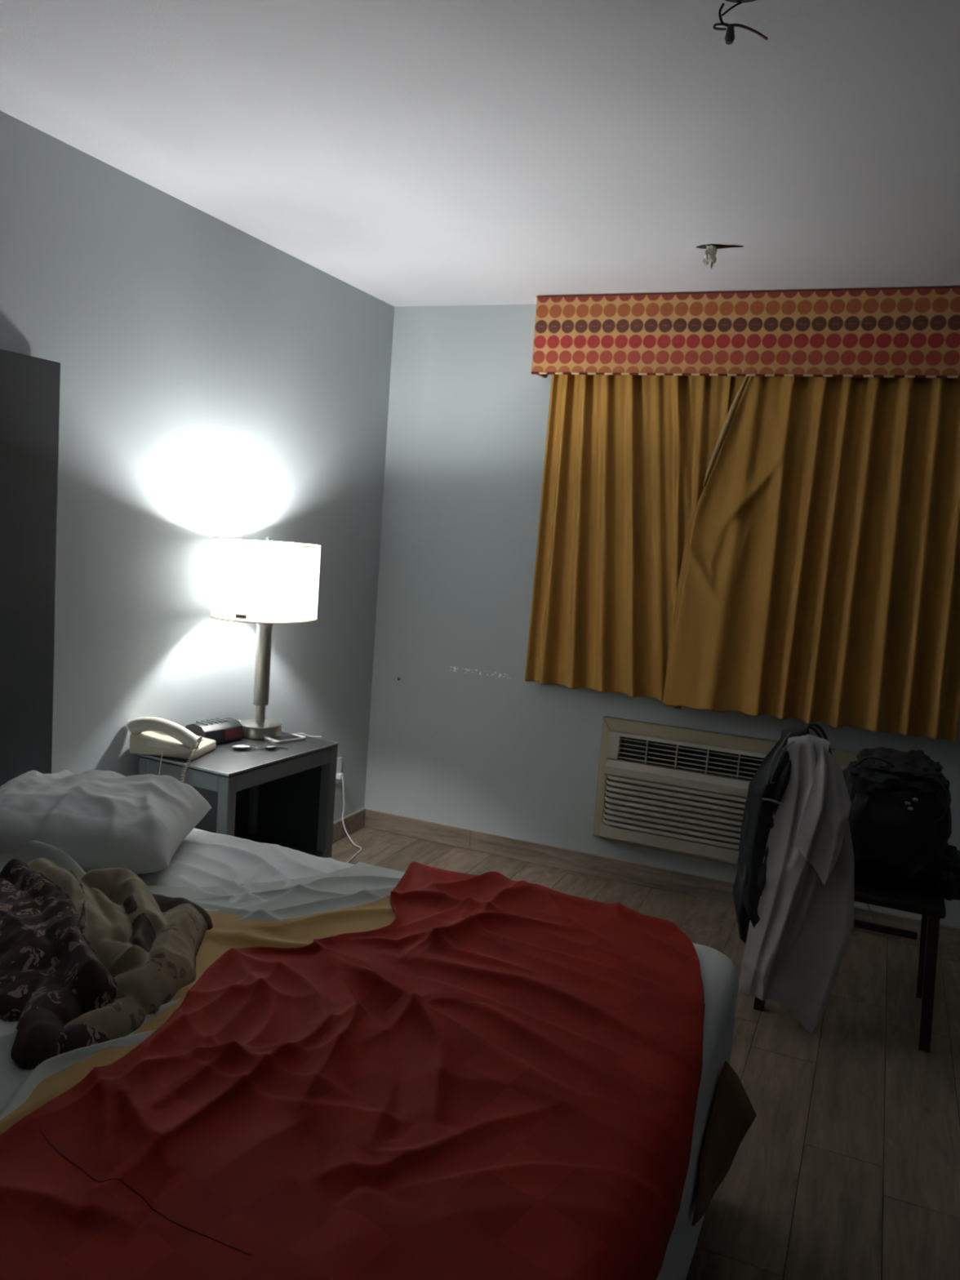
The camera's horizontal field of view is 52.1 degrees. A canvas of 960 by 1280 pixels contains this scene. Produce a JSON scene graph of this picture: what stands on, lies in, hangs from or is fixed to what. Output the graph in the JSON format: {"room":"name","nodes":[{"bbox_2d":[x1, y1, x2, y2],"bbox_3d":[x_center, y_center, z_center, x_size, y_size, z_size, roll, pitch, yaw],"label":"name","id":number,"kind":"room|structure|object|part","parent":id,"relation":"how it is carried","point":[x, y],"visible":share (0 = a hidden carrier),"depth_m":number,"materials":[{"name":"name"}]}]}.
{"room":"hotel room","nodes":[
{"label":"hotel room","id":0,"kind":"room"},
{"bbox_2d":[0,110,394,822],"bbox_3d":[-1.472,-0.119,2.376,0.100,2.440,5.100,7,7,22],"label":"wall","id":1,"kind":"structure","parent":0,"point":[217,382],"depth_m":3.27,"materials":[{"name":"paint"}]},
{"bbox_2d":[0,348,60,786],"bbox_3d":[-1.527,0.084,2.102,0.050,1.593,1.522,7,7,22],"label":"headboard","id":2,"kind":"object","parent":1,"relation":"attached to","point":[30,385],"visible":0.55,"depth_m":2.67,"materials":[{"name":"laminate"}]},
{"bbox_2d":[335,756,343,783],"bbox_3d":[-0.636,0.594,4.444,0.030,0.116,0.072,7,7,22],"label":"wall outlet","id":3,"kind":"object","parent":1,"relation":"attached to","point":[339,765],"visible":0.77,"depth_m":4.45,"materials":[{"name":"white plastic"}]},
{"bbox_2d":[342,776,361,862],"bbox_3d":[-0.558,0.789,4.354,0.097,0.312,0.309,2,7,-15],"label":"power cord","id":4,"kind":"object","parent":3,"relation":"attached to","point":[354,844],"visible":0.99,"depth_m":4.46,"materials":[{"name":"white plastic"}]},
{"bbox_2d":[332,807,365,843],"bbox_3d":[-1.503,1.049,2.496,0.012,0.094,4.886,7,7,22],"label":"baseboard","id":5,"kind":"structure","parent":1,"relation":"attached to","point":[353,822],"depth_m":4.59,"materials":[{"name":"beige wood"}]},
{"bbox_2d":[0,0,959,306],"bbox_3d":[0.458,-1.155,1.473,4.100,0.100,5.100,7,7,22],"label":"ceiling","id":6,"kind":"structure","parent":0,"point":[407,153],"depth_m":2.38,"materials":[{"name":"paint"}]},
{"bbox_2d":[696,244,743,269],"bbox_3d":[0.775,-1.248,3.195,0.150,0.079,0.051,7,7,22],"label":"sprinkler head","id":7,"kind":"object","parent":6,"relation":"attached to","point":[709,259],"visible":1,"depth_m":3.19,"materials":[{"name":"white metal"}]},
{"bbox_2d":[712,0,768,44],"bbox_3d":[0.451,-1.094,1.698,0.108,0.074,0.108,7,7,22],"label":"wires","id":8,"kind":"object","parent":6,"relation":"hanging from","point":[730,33],"visible":1,"depth_m":1.74,"materials":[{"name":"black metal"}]},
{"bbox_2d":[331,826,959,1279],"bbox_3d":[0.275,1.361,1.767,4.100,0.100,5.100,7,7,22],"label":"floor","id":9,"kind":"structure","parent":0,"point":[846,1166],"depth_m":2.64,"materials":[{"name":"brown wood"}]},
{"bbox_2d":[137,731,339,857],"bbox_3d":[-0.823,0.701,3.360,0.376,0.681,0.580,7,7,26],"label":"nightstand","id":10,"kind":"object","parent":9,"relation":"on","point":[281,797],"visible":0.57,"depth_m":3.46,"materials":[{"name":"grey wood"}]},
{"bbox_3d":[-1.091,0.708,3.196,0.040,0.668,0.040,7,7,26],"label":"leg","id":11,"kind":"part","parent":10,"relation":"part of","materials":[{"name":"grey wood"}]},
{"bbox_2d":[127,716,216,782],"bbox_3d":[-1.011,0.433,3.159,0.268,0.364,0.278,5,7,8],"label":"desk telephone","id":12,"kind":"object","parent":10,"relation":"on","point":[149,735],"visible":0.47,"depth_m":3.13,"materials":[{"name":"beige plastic"}]},
{"bbox_3d":[-0.955,0.474,3.069,0.123,0.311,0.102,4,7,2],"label":"coiled cord","id":13,"kind":"part","parent":12,"relation":"part of","materials":[{"name":"beige plastic"}]},
{"bbox_3d":[-0.926,0.423,3.079,0.290,0.053,0.020,7,7,26],"label":"rail","id":14,"kind":"part","parent":10,"relation":"part of","materials":[{"name":"grey wood"}]},
{"bbox_3d":[-0.947,0.724,3.116,0.290,0.555,0.010,7,7,26],"label":"panel","id":15,"kind":"part","parent":10,"relation":"part of","materials":[{"name":"grey wood"}]},
{"bbox_2d":[185,717,243,744],"bbox_3d":[-0.917,0.312,3.382,0.116,0.072,0.170,8,8,32],"label":"alarm clock","id":16,"kind":"object","parent":10,"relation":"on","point":[222,731],"visible":0.9,"depth_m":3.35,"materials":[{"name":"black plastic"}]},
{"bbox_3d":[-0.797,0.746,3.050,0.040,0.668,0.040,7,7,26],"label":"leg","id":17,"kind":"part","parent":10,"relation":"part of","materials":[{"name":"grey wood"}]},
{"bbox_3d":[-0.979,0.684,3.437,0.010,0.555,0.494,7,7,26],"label":"panel","id":18,"kind":"part","parent":10,"relation":"part of","materials":[{"name":"grey wood"}]},
{"bbox_3d":[-0.850,0.670,3.671,0.040,0.668,0.040,7,7,26],"label":"leg","id":19,"kind":"part","parent":10,"relation":"part of","materials":[{"name":"grey wood"}]},
{"bbox_2d":[231,744,287,750],"bbox_3d":[-0.743,0.361,3.311,0.186,0.016,0.034,2,7,-18],"label":"key fob","id":20,"kind":"object","parent":10,"relation":"on","point":[237,746],"visible":1,"depth_m":3.29,"materials":[{"name":"silver metal"}]},
{"bbox_2d":[209,537,321,739],"bbox_3d":[-0.766,-0.010,3.484,0.346,0.710,0.416,7,7,22],"label":"table lamp","id":21,"kind":"object","parent":10,"relation":"on","point":[266,583],"visible":0.98,"depth_m":3.31,"materials":[{"name":"white fabric"}]},
{"bbox_3d":[-0.786,0.262,3.515,0.033,0.074,0.033,7,7,22],"label":"stem","id":22,"kind":"part","parent":21,"relation":"part of","materials":[{"name":"silver metal"}]},
{"bbox_3d":[-0.751,-0.210,3.460,0.340,0.265,0.410,7,7,22],"label":"lamp shade","id":23,"kind":"part","parent":21,"relation":"part of","materials":[{"name":"white fabric"}]},
{"bbox_3d":[-0.646,0.424,3.248,0.020,0.053,0.494,7,7,26],"label":"rail","id":24,"kind":"part","parent":10,"relation":"part of","materials":[{"name":"grey wood"}]},
{"bbox_2d":[264,733,306,743],"bbox_3d":[-0.689,0.349,3.478,0.068,0.009,0.138,10,9,40],"label":"smartphone","id":25,"kind":"object","parent":10,"relation":"on","point":[291,737],"visible":1,"depth_m":3.46,"materials":[{"name":"white plastic"}]},
{"bbox_3d":[-0.700,0.685,3.604,0.290,0.555,0.010,7,7,26],"label":"panel","id":26,"kind":"part","parent":10,"relation":"part of","materials":[{"name":"grey wood"}]},
{"bbox_2d":[295,733,321,737],"bbox_3d":[-0.624,0.344,3.550,0.102,0.011,0.009,5,7,4],"label":"charging cable","id":27,"kind":"object","parent":10,"relation":"on","point":[295,733],"visible":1,"depth_m":3.55,"materials":[{"name":"white plastic"}]},
{"bbox_3d":[-0.556,0.708,3.525,0.040,0.668,0.040,7,7,26],"label":"leg","id":28,"kind":"part","parent":10,"relation":"part of","materials":[{"name":"grey wood"}]},
{"bbox_2d":[137,827,738,1279],"bbox_3d":[-0.612,0.923,1.908,1.946,0.607,1.598,7,7,22],"label":"mattress","id":29,"kind":"object","parent":9,"relation":"on","point":[203,858],"visible":0.14,"depth_m":2.22,"materials":[{"name":"white fabric"}]},
{"bbox_2d":[0,769,211,874],"bbox_3d":[-1.017,0.447,2.511,0.560,0.207,0.440,4,7,-3],"label":"pillow","id":30,"kind":"object","parent":29,"relation":"on","point":[137,824],"visible":0.85,"depth_m":2.38,"materials":[{"name":"white fabric"}]},
{"bbox_2d":[0,894,395,1134],"bbox_3d":[-0.726,0.771,1.942,1.203,0.341,1.624,7,7,22],"label":"blanket","id":31,"kind":"object","parent":29,"relation":"on","point":[225,934],"visible":0.14,"depth_m":2.02,"materials":[{"name":"fabric"}]},
{"bbox_2d":[0,840,404,1119],"bbox_3d":[-0.878,0.723,2.004,1.028,0.402,1.621,7,7,22],"label":"sheet","id":32,"kind":"object","parent":29,"relation":"on","point":[361,883],"visible":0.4,"depth_m":2.25,"materials":[{"name":"fabric"}]},
{"bbox_2d":[0,857,213,1070],"bbox_3d":[-0.922,0.555,1.935,0.852,0.115,0.592,7,7,22],"label":"clothes","id":33,"kind":"object","parent":32,"relation":"on","point":[84,962],"visible":1,"depth_m":1.80,"materials":[{"name":"fabric"}]},
{"bbox_2d":[0,861,704,1279],"bbox_3d":[-0.104,0.842,1.698,0.961,0.411,1.698,7,7,22],"label":"coverlet","id":34,"kind":"object","parent":29,"relation":"on","point":[499,1078],"visible":1,"depth_m":1.44,"materials":[{"name":"red fabric"}]},
{"bbox_2d":[691,1061,756,1226],"bbox_3d":[0.467,0.969,1.921,0.048,0.230,0.351,8,8,33],"label":"blanket corner","id":35,"kind":"object","parent":29,"relation":"attached to","point":[733,1113],"visible":1,"depth_m":1.94,"materials":[{"name":"brown fabric"}]},
{"bbox_2d":[753,873,946,1052],"bbox_3d":[1.234,0.771,3.211,0.522,0.875,0.430,7,7,22],"label":"chair","id":36,"kind":"object","parent":9,"relation":"on","point":[877,891],"visible":0.3,"depth_m":3.00,"materials":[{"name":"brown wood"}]},
{"bbox_3d":[0.940,0.764,3.129,0.042,0.865,0.040,7,7,22],"label":"leg","id":37,"kind":"part","parent":36,"relation":"part of","materials":[{"name":"brown wood"}]},
{"bbox_2d":[732,722,831,944],"bbox_3d":[0.944,0.627,3.065,0.256,0.754,0.113,3,7,-11],"label":"jacket","id":38,"kind":"object","parent":36,"relation":"hanging from","point":[767,787],"visible":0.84,"depth_m":3.04,"materials":[{"name":"black fabric"}]},
{"bbox_2d":[738,733,854,1033],"bbox_3d":[0.992,0.748,3.009,0.308,0.914,0.131,7,7,22],"label":"shirt","id":39,"kind":"object","parent":36,"relation":"hanging from","point":[793,957],"visible":1,"depth_m":2.99,"materials":[{"name":"fabric"}]},
{"bbox_2d":[842,746,951,883],"bbox_3d":[1.338,0.559,3.203,0.382,0.413,0.431,7,7,22],"label":"bag","id":40,"kind":"object","parent":36,"relation":"on","point":[900,818],"visible":0.91,"depth_m":3.03,"materials":[{"name":"fabric"}]},
{"bbox_3d":[1.232,0.386,3.052,0.139,0.050,0.038,7,7,22],"label":"handle","id":41,"kind":"part","parent":40,"relation":"part of","materials":[{"name":"grey fabric"}]},
{"bbox_3d":[1.250,0.775,3.205,0.475,0.030,0.430,7,7,22],"label":"seat","id":42,"kind":"part","parent":36,"relation":"part of","materials":[{"name":"brown wood"}]},
{"bbox_3d":[1.507,1.007,3.322,0.052,0.420,0.040,7,7,22],"label":"leg","id":43,"kind":"part","parent":36,"relation":"part of","materials":[{"name":"brown wood"}]},
{"bbox_3d":[1.360,1.037,2.975,0.052,0.420,0.040,7,7,22],"label":"leg","id":44,"kind":"part","parent":36,"relation":"part of","materials":[{"name":"brown wood"}]},
{"bbox_2d":[907,844,959,900],"bbox_3d":[1.460,0.724,3.201,0.308,0.198,0.342,7,7,22],"label":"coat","id":45,"kind":"object","parent":36,"relation":"on","point":[944,878],"visible":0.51,"depth_m":3.06,"materials":[{"name":"fabric"}]},
{"bbox_2d":[364,304,959,927],"bbox_3d":[1.335,-0.094,3.916,3.900,2.440,0.100,7,7,22],"label":"wall","id":46,"kind":"structure","parent":0,"point":[459,736],"depth_m":4.41,"materials":[{"name":"paint"}]},
{"bbox_2d":[364,808,959,951],"bbox_3d":[1.228,1.072,4.000,3.874,0.094,0.012,7,7,22],"label":"baseboard","id":47,"kind":"structure","parent":46,"relation":"attached to","point":[623,870],"depth_m":4.29,"materials":[{"name":"beige wood"}]},
{"bbox_2d":[592,715,859,865],"bbox_3d":[1.009,0.653,4.015,1.100,0.531,0.089,7,7,22],"label":"air conditioner","id":48,"kind":"object","parent":46,"relation":"attached to","point":[680,790],"visible":0.55,"depth_m":4.07,"materials":[{"name":"beige plastic"}]},
{"bbox_3d":[0.532,0.591,4.239,0.040,0.524,0.038,7,7,22],"label":"trim","id":49,"kind":"part","parent":48,"relation":"part of","materials":[{"name":"beige plastic"}]},
{"bbox_3d":[0.993,0.876,4.043,1.020,0.066,0.085,7,7,22],"label":"panel","id":50,"kind":"part","parent":48,"relation":"part of","materials":[{"name":"plastic"}]},
{"bbox_3d":[1.013,0.591,4.008,1.020,0.066,0.089,7,7,22],"label":"panel","id":51,"kind":"part","parent":48,"relation":"part of","materials":[{"name":"plastic"}]},
{"bbox_2d":[617,737,763,779],"bbox_3d":[1.015,0.508,3.988,0.924,0.102,0.022,7,7,22],"label":"grille","id":52,"kind":"object","parent":48,"relation":"attached to","point":[669,756],"depth_m":4.06,"materials":[{"name":"beige plastic"}]},
{"bbox_3d":[1.029,0.449,4.004,1.020,0.014,0.062,7,7,22],"label":"head rail","id":53,"kind":"part","parent":48,"relation":"part of","materials":[{"name":"plastic"}]},
{"bbox_3d":[1.036,0.416,4.011,1.098,0.055,0.038,7,7,22],"label":"trim","id":54,"kind":"part","parent":48,"relation":"part of","materials":[{"name":"beige plastic"}]},
{"bbox_2d":[530,286,959,377],"bbox_3d":[1.070,-1.169,3.796,1.782,0.314,0.152,7,7,22],"label":"valance","id":55,"kind":"object","parent":46,"relation":"attached to","point":[897,332],"visible":1,"depth_m":3.73,"materials":[{"name":"fabric"}]},
{"bbox_2d":[524,373,745,709],"bbox_3d":[0.632,-0.430,4.033,0.870,1.394,0.061,7,7,22],"label":"curtain","id":56,"kind":"object","parent":55,"relation":"hanging from","point":[628,457],"visible":0.88,"depth_m":4.07,"materials":[{"name":"gold fabric"}]},
{"bbox_2d":[662,375,959,742],"bbox_3d":[1.289,-0.353,3.723,1.091,1.379,0.076,7,7,22],"label":"curtain","id":57,"kind":"object","parent":55,"relation":"hanging from","point":[819,580],"visible":0.97,"depth_m":3.73,"materials":[{"name":"gold fabric"}]}
]}

